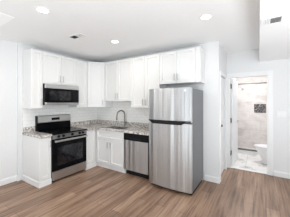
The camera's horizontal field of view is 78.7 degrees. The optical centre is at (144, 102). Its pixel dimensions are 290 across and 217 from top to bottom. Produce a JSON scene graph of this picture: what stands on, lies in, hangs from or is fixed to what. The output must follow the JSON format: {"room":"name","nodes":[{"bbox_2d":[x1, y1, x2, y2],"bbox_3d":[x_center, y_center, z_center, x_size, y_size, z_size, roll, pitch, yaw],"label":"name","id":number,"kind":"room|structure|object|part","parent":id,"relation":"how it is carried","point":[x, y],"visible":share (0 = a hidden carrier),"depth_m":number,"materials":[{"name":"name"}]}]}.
{"room":"kitchen","nodes":[
{"label":"kitchen","id":0,"kind":"room"},
{"bbox_2d":[0,39,16,179],"bbox_3d":[-3.907,0.176,1.344,0.200,2.643,5.025,0,0,33],"label":"wall","id":1,"kind":"structure","parent":0,"point":[8,50],"depth_m":3.29,"materials":[{"name":"paint"}]},
{"bbox_2d":[0,175,16,185],"bbox_3d":[-3.788,1.445,1.327,0.015,0.105,4.924,0,0,33],"label":"baseboard","id":2,"kind":"structure","parent":1,"relation":"attached to","point":[13,178],"depth_m":3.27,"materials":[{"name":"paint"}]},
{"bbox_2d":[17,43,93,180],"bbox_3d":[-1.959,0.176,4.325,0.250,2.643,2.094,0,0,33],"label":"wall","id":3,"kind":"structure","parent":0,"point":[21,47],"depth_m":3.41,"materials":[{"name":"paint"}]},
{"bbox_2d":[23,48,42,108],"bbox_3d":[-2.166,-0.449,3.432,0.348,1.123,0.213,0,0,33],"label":"upper cabinet","id":4,"kind":"object","parent":3,"relation":"attached to","point":[32,58],"visible":1,"depth_m":3.36,"materials":[{"name":"paint"}]},
{"bbox_3d":[-2.056,-0.446,3.361,0.020,1.113,0.211,0,0,33],"label":"door","id":5,"kind":"part","parent":4,"relation":"part of","materials":[{"name":"paint"}]},
{"bbox_2d":[43,51,76,85],"bbox_3d":[-1.901,-0.692,3.843,0.348,0.636,0.759,0,0,33],"label":"upper cabinet","id":6,"kind":"object","parent":3,"relation":"attached to","point":[57,69],"visible":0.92,"depth_m":3.73,"materials":[{"name":"paint"}]},
{"bbox_3d":[-1.895,-0.689,3.612,0.020,0.626,0.376,0,0,33],"label":"door","id":7,"kind":"part","parent":6,"relation":"part of","materials":[{"name":"paint"}]},
{"bbox_2d":[43,83,78,104],"bbox_3d":[-1.881,-0.162,3.830,0.396,0.416,0.756,0,0,33],"label":"microwave","id":8,"kind":"object","parent":6,"relation":"attached to","point":[53,94],"visible":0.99,"depth_m":3.67,"materials":[{"name":"silver metal"}]},
{"bbox_3d":[-1.728,-0.142,3.732,0.030,0.280,0.754,0,0,33],"label":"door","id":9,"kind":"part","parent":8,"relation":"part of","materials":[{"name":"black glass"}]},
{"bbox_3d":[-1.561,-0.141,3.963,0.001,0.253,0.145,0,0,33],"label":"control panel","id":10,"kind":"part","parent":8,"relation":"part of","materials":[{"name":"black glass"}]},
{"bbox_3d":[-1.689,-0.689,3.933,0.020,0.626,0.376,0,0,33],"label":"door","id":11,"kind":"part","parent":6,"relation":"part of","materials":[{"name":"paint"}]},
{"bbox_2d":[23,105,97,126],"bbox_3d":[-1.863,0.059,4.235,0.008,0.842,1.899,0,0,33],"label":"tiled wall","id":12,"kind":"structure","parent":3,"relation":"attached to","point":[77,114],"depth_m":4.11,"materials":[{"name":"white tile"}]},
{"bbox_2d":[69,59,86,106],"bbox_3d":[-1.626,-0.449,4.302,0.314,1.123,0.305,0,0,33],"label":"upper cabinet","id":13,"kind":"object","parent":3,"relation":"attached to","point":[81,65],"visible":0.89,"depth_m":4.24,"materials":[{"name":"paint"}]},
{"bbox_3d":[-1.502,-0.446,4.222,0.020,1.113,0.303,0,0,33],"label":"door","id":14,"kind":"part","parent":13,"relation":"part of","materials":[{"name":"paint"}]},
{"bbox_2d":[0,0,259,61],"bbox_3d":[0.788,-1.195,1.460,7.970,0.100,10.540,0,0,33],"label":"ceiling","id":15,"kind":"structure","parent":0,"point":[141,27],"depth_m":2.66,"materials":[{"name":"paint"}]},
{"bbox_2d":[0,13,13,25],"bbox_3d":[-2.698,-1.142,1.948,1.120,0.005,1.748,0,0,33],"label":"ceiling panel","id":16,"kind":"object","parent":15,"relation":"attached to","point":[4,18],"visible":1,"depth_m":2.40,"materials":[{"name":"paint"}]},
{"bbox_2d":[34,6,50,13],"bbox_3d":[-1.261,-1.141,2.186,0.180,0.007,0.180,0,0,33],"label":"recessed light","id":17,"kind":"object","parent":15,"relation":"in","point":[44,10],"visible":1,"depth_m":2.18,"materials":[{"name":"paint"}]},
{"bbox_2d":[67,33,86,39],"bbox_3d":[-1.169,-1.140,3.040,0.340,0.009,0.160,0,0,33],"label":"ceiling vent","id":18,"kind":"object","parent":15,"relation":"in","point":[77,35],"visible":1,"depth_m":3.04,"materials":[{"name":"white plastic"}]},
{"bbox_2d":[199,14,212,19],"bbox_3d":[0.816,-1.141,2.365,0.180,0.007,0.180,0,0,33],"label":"recessed light","id":19,"kind":"object","parent":15,"relation":"in","point":[204,16],"visible":1,"depth_m":2.36,"materials":[{"name":"paint"}]},
{"bbox_2d":[0,146,289,216],"bbox_3d":[0.788,1.546,1.461,7.970,0.104,10.540,0,0,33],"label":"floor","id":20,"kind":"structure","parent":0,"point":[97,191],"depth_m":2.82,"materials":[{"name":"brown wood"}]},
{"bbox_2d":[22,135,51,187],"bbox_3d":[-2.042,1.061,3.341,0.653,0.874,0.226,0,0,33],"label":"base cabinet","id":21,"kind":"object","parent":20,"relation":"on","point":[36,151],"visible":0.92,"depth_m":3.22,"materials":[{"name":"paint"}]},
{"bbox_2d":[22,126,51,137],"bbox_3d":[-2.046,0.552,3.344,0.644,0.140,0.228,0,0,33],"label":"countertop","id":22,"kind":"structure","parent":21,"relation":"on","point":[28,131],"depth_m":3.34,"materials":[{"name":"stone"}]},
{"bbox_3d":[-2.051,1.446,3.346,0.621,0.103,0.225,0,0,33],"label":"trim","id":23,"kind":"part","parent":21,"relation":"part of","materials":[{"name":"paint"}]},
{"bbox_3d":[-1.801,1.009,3.194,0.020,0.750,0.205,0,0,33],"label":"door","id":24,"kind":"part","parent":21,"relation":"part of","materials":[{"name":"paint"}]},
{"bbox_2d":[35,114,87,181],"bbox_3d":[-1.740,0.885,3.739,0.714,1.226,0.756,0,0,33],"label":"range","id":25,"kind":"object","parent":20,"relation":"on","point":[68,143],"visible":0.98,"depth_m":3.61,"materials":[{"name":"silver metal"}]},
{"bbox_3d":[-2.000,0.347,3.908,0.093,0.144,0.747,0,0,33],"label":"control panel","id":26,"kind":"part","parent":25,"relation":"part of","materials":[{"name":"metal"}]},
{"bbox_2d":[37,127,86,134],"bbox_3d":[-1.731,0.588,3.733,0.605,0.028,0.756,0,0,33],"label":"cooktop","id":27,"kind":"object","parent":25,"relation":"in","point":[52,130],"depth_m":3.64,"materials":[{"name":"black glass"}]},
{"bbox_3d":[-1.511,0.985,3.591,0.038,0.595,0.752,0,0,33],"label":"oven door","id":28,"kind":"part","parent":25,"relation":"part of","materials":[{"name":"black glass"}]},
{"bbox_3d":[-1.511,1.371,3.592,0.036,0.163,0.752,0,0,33],"label":"drawer","id":29,"kind":"part","parent":25,"relation":"part of","materials":[{"name":"metal"}]},
{"bbox_3d":[-1.506,0.644,3.589,0.048,0.078,0.754,0,0,33],"label":"panel","id":30,"kind":"part","parent":25,"relation":"part of","materials":[{"name":"metal"}]},
{"bbox_3d":[-1.467,0.723,3.563,0.065,0.038,0.716,0,0,33],"label":"handle","id":31,"kind":"part","parent":25,"relation":"part of","materials":[{"name":"metal"}]},
{"bbox_2d":[84,129,96,169],"bbox_3d":[-1.332,1.061,4.473,0.624,0.874,0.906,0,0,33],"label":"base cabinet","id":32,"kind":"object","parent":20,"relation":"on","point":[91,162],"visible":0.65,"depth_m":4.06,"materials":[{"name":"paint"}]},
{"bbox_3d":[-1.251,1.010,4.049,0.020,0.752,0.277,0,0,33],"label":"panel","id":33,"kind":"part","parent":32,"relation":"part of","materials":[{"name":"paint"}]},
{"bbox_3d":[-1.245,1.446,4.055,0.024,0.103,0.295,0,0,33],"label":"trim","id":34,"kind":"part","parent":32,"relation":"part of","materials":[{"name":"paint"}]},
{"bbox_2d":[70,120,148,135],"bbox_3d":[-0.691,0.552,4.060,2.150,0.140,0.906,0,0,33],"label":"countertop","id":35,"kind":"structure","parent":32,"relation":"on","point":[134,128],"depth_m":4.30,"materials":[{"name":"stone"}]},
{"bbox_2d":[105,126,128,129],"bbox_3d":[-0.648,0.695,4.155,0.577,0.205,0.387,0,0,33],"label":"sink","id":36,"kind":"object","parent":35,"relation":"in","point":[112,127],"visible":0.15,"depth_m":4.36,"materials":[{"name":"metal"}]},
{"bbox_2d":[116,110,126,125],"bbox_3d":[-0.581,0.380,4.325,0.262,0.406,0.105,0,0,-15],"label":"faucet","id":37,"kind":"object","parent":35,"relation":"on","point":[125,124],"visible":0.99,"depth_m":4.32,"materials":[{"name":"silver metal"}]},
{"bbox_2d":[96,129,125,172],"bbox_3d":[-0.644,1.061,4.180,0.848,0.874,0.653,0,0,33],"label":"base cabinet","id":38,"kind":"object","parent":20,"relation":"on","point":[109,144],"visible":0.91,"depth_m":3.92,"materials":[{"name":"paint"}]},
{"bbox_3d":[-0.958,1.111,4.046,0.407,0.559,0.020,0,0,33],"label":"door","id":39,"kind":"part","parent":38,"relation":"part of","materials":[{"name":"paint"}]},
{"bbox_3d":[-0.786,0.729,3.935,0.817,0.194,0.020,0,0,33],"label":"drawer","id":40,"kind":"part","parent":38,"relation":"part of","materials":[{"name":"paint"}]},
{"bbox_3d":[-0.613,1.111,3.824,0.404,0.559,0.020,0,0,33],"label":"door","id":41,"kind":"part","parent":38,"relation":"part of","materials":[{"name":"paint"}]},
{"bbox_2d":[124,133,148,178],"bbox_3d":[-0.033,1.062,3.779,0.599,0.872,0.608,0,0,33],"label":"dishwasher","id":42,"kind":"object","parent":20,"relation":"on","point":[136,146],"visible":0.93,"depth_m":3.51,"materials":[{"name":"silver metal"}]},
{"bbox_2d":[149,87,202,194],"bbox_3d":[0.580,0.627,3.270,0.787,1.742,0.762,0,0,33],"label":"refrigerator","id":43,"kind":"object","parent":20,"relation":"on","point":[175,114],"visible":1,"depth_m":2.96,"materials":[{"name":"grey metal"}]},
{"bbox_3d":[0.407,0.891,3.000,0.787,1.093,0.078,0,0,33],"label":"door","id":44,"kind":"part","parent":43,"relation":"part of","materials":[{"name":"metal"}]},
{"bbox_3d":[0.407,0.038,3.000,0.787,0.565,0.078,0,0,33],"label":"freezer door","id":45,"kind":"part","parent":43,"relation":"part of","materials":[{"name":"metal"}]},
{"bbox_2d":[238,149,257,154],"bbox_3d":[2.982,1.443,5.222,0.589,0.100,0.120,0,0,33],"label":"shower curb","id":46,"kind":"object","parent":20,"relation":"on","point":[239,150],"visible":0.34,"depth_m":5.15,"materials":[{"name":"ceramic"}]},
{"bbox_2d":[238,148,256,151],"bbox_3d":[2.983,1.384,5.221,0.585,0.016,0.140,0,0,33],"label":"cap","id":47,"kind":"object","parent":46,"relation":"on","point":[238,148],"visible":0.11,"depth_m":5.19,"materials":[{"name":"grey metal"}]},
{"bbox_2d":[230,166,266,173],"bbox_3d":[2.277,1.488,3.912,0.700,0.010,0.105,0,0,33],"label":"threshold","id":48,"kind":"object","parent":20,"relation":"on","point":[231,166],"visible":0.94,"depth_m":3.87,"materials":[{"name":"ceramic"}]},
{"bbox_2d":[254,144,266,163],"bbox_3d":[3.094,1.110,4.293,0.775,0.766,0.420,0,0,33],"label":"toilet","id":49,"kind":"object","parent":20,"relation":"on","point":[261,149],"visible":0.28,"depth_m":4.32,"materials":[{"name":"ceramic"}]},
{"bbox_3d":[3.008,1.077,4.349,0.568,0.023,0.384,0,0,33],"label":"lid","id":50,"kind":"part","parent":49,"relation":"part of","materials":[{"name":"white plastic"}]},
{"bbox_2d":[103,41,219,179],"bbox_3d":[0.043,0.176,4.211,3.239,2.643,0.120,0,0,33],"label":"wall","id":51,"kind":"structure","parent":0,"point":[211,87],"depth_m":3.37,"materials":[{"name":"paint"}]},
{"bbox_2d":[87,62,112,106],"bbox_3d":[-1.260,-0.449,4.608,0.600,1.123,0.600,0,0,33],"label":"upper cabinet","id":52,"kind":"object","parent":51,"relation":"attached to","point":[95,70],"visible":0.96,"depth_m":4.40,"materials":[{"name":"paint"}]},
{"bbox_3d":[-1.213,-0.446,4.393,0.387,1.113,0.020,0,0,-12],"label":"door","id":53,"kind":"part","parent":52,"relation":"part of","materials":[{"name":"paint"}]},
{"bbox_2d":[105,58,130,100],"bbox_3d":[-0.589,-0.522,4.326,0.828,0.976,0.348,0,0,33],"label":"upper cabinet","id":54,"kind":"object","parent":51,"relation":"attached to","point":[117,73],"visible":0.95,"depth_m":4.18,"materials":[{"name":"paint"}]},
{"bbox_3d":[-0.834,-0.519,4.329,0.410,0.966,0.020,0,0,33],"label":"door","id":55,"kind":"part","parent":54,"relation":"part of","materials":[{"name":"paint"}]},
{"bbox_3d":[-0.484,-0.519,4.104,0.410,0.966,0.020,0,0,33],"label":"door","id":56,"kind":"part","parent":54,"relation":"part of","materials":[{"name":"paint"}]},
{"bbox_2d":[98,101,149,122],"bbox_3d":[-0.439,0.224,4.443,2.160,0.512,0.008,0,0,33],"label":"tiled wall","id":57,"kind":"structure","parent":51,"relation":"attached to","point":[104,113],"depth_m":4.51,"materials":[{"name":"white tile"}]},
{"bbox_2d":[131,53,165,107],"bbox_3d":[0.065,-0.449,3.906,0.719,1.123,0.348,0,0,33],"label":"upper cabinet","id":58,"kind":"object","parent":51,"relation":"attached to","point":[145,70],"visible":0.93,"depth_m":3.79,"materials":[{"name":"paint"}]},
{"bbox_3d":[-0.158,-0.446,3.894,0.356,1.113,0.020,0,0,33],"label":"door","id":59,"kind":"part","parent":58,"relation":"part of","materials":[{"name":"paint"}]},
{"bbox_3d":[0.146,-0.446,3.699,0.356,1.113,0.020,0,0,33],"label":"door","id":60,"kind":"part","parent":58,"relation":"part of","materials":[{"name":"paint"}]},
{"bbox_2d":[160,46,204,85],"bbox_3d":[0.714,-0.690,3.488,0.818,0.640,0.348,0,0,33],"label":"upper cabinet","id":61,"kind":"object","parent":51,"relation":"attached to","point":[183,66],"visible":1,"depth_m":3.35,"materials":[{"name":"paint"}]},
{"bbox_3d":[0.452,-0.687,3.502,0.362,0.630,0.020,0,0,33],"label":"door","id":62,"kind":"part","parent":61,"relation":"part of","materials":[{"name":"paint"}]},
{"bbox_3d":[0.761,-0.687,3.303,0.362,0.630,0.020,0,0,33],"label":"door","id":63,"kind":"part","parent":61,"relation":"part of","materials":[{"name":"paint"}]},
{"bbox_2d":[205,175,219,183],"bbox_3d":[1.269,1.445,3.340,0.266,0.105,0.015,0,0,33],"label":"baseboard","id":64,"kind":"structure","parent":51,"relation":"attached to","point":[207,177],"depth_m":3.33,"materials":[{"name":"paint"}]},
{"bbox_2d":[220,43,226,169],"bbox_3d":[1.617,0.176,3.775,0.120,2.643,0.848,0,0,33],"label":"wall","id":65,"kind":"structure","parent":0,"point":[223,55],"depth_m":3.96,"materials":[{"name":"paint"}]},
{"bbox_2d":[221,77,223,173],"bbox_3d":[1.612,0.478,3.686,0.100,2.020,0.655,0,0,33],"label":"door","id":66,"kind":"structure","parent":65,"relation":"in","point":[222,79],"depth_m":3.77,"materials":[{"name":"paint"}]},
{"bbox_2d":[220,71,226,181],"bbox_3d":[1.633,0.448,3.672,0.017,2.100,0.795,0,0,33],"label":"door frame","id":67,"kind":"structure","parent":65,"relation":"attached to","point":[221,72],"depth_m":3.41,"materials":[{"name":"paint"}]},
{"bbox_2d":[237,76,266,147],"bbox_3d":[3.879,0.176,5.667,1.880,2.643,0.120,0,0,33],"label":"wall","id":68,"kind":"structure","parent":0,"point":[252,127],"depth_m":5.83,"materials":[{"name":"stone"}]},
{"bbox_2d":[254,104,265,112],"bbox_3d":[3.706,0.185,5.702,0.320,0.285,0.008,0,0,33],"label":"shower niche","id":69,"kind":"object","parent":68,"relation":"attached to","point":[258,108],"visible":1,"depth_m":5.70,"materials":[{"name":"tile"}]},
{"bbox_2d":[227,49,289,175],"bbox_3d":[3.712,0.176,3.004,4.480,2.643,0.120,0,0,33],"label":"wall","id":70,"kind":"structure","parent":0,"point":[241,61],"depth_m":3.59,"materials":[{"name":"paint"}]},
{"bbox_2d":[230,78,238,165],"bbox_3d":[2.237,0.459,4.373,0.092,2.053,0.765,0,0,37],"label":"door","id":71,"kind":"structure","parent":70,"relation":"in","point":[234,121],"depth_m":4.32,"materials":[{"name":"paint"}]},
{"bbox_2d":[227,70,272,175],"bbox_3d":[2.290,0.416,3.908,0.866,2.163,0.138,0,0,33],"label":"door frame","id":72,"kind":"structure","parent":70,"relation":"attached to","point":[269,73],"depth_m":3.67,"materials":[{"name":"paint"}]},
{"bbox_2d":[276,111,285,116],"bbox_3d":[2.739,0.235,3.551,0.160,0.115,0.012,0,0,33],"label":"light switch","id":73,"kind":"object","parent":70,"relation":"attached to","point":[278,113],"visible":1,"depth_m":3.55,"materials":[{"name":"white plastic"}]},
{"bbox_2d":[274,171,289,178],"bbox_3d":[4.076,1.445,2.689,3.428,0.105,0.015,0,0,33],"label":"baseboard","id":74,"kind":"structure","parent":70,"relation":"attached to","point":[276,173],"depth_m":3.53,"materials":[{"name":"paint"}]},
{"bbox_2d":[259,0,289,61],"bbox_3d":[1.840,-1.008,-0.602,3.728,0.272,7.970,0,0,33],"label":"soffit","id":75,"kind":"structure","parent":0,"point":[274,39],"depth_m":2.23,"materials":[{"name":"paint"}]},
{"bbox_2d":[261,14,285,26],"bbox_3d":[1.349,-0.867,1.873,0.205,0.009,0.200,0,0,33],"label":"ceiling vent","id":76,"kind":"object","parent":75,"relation":"in","point":[280,18],"visible":1,"depth_m":1.86,"materials":[{"name":"white plastic"}]}
]}

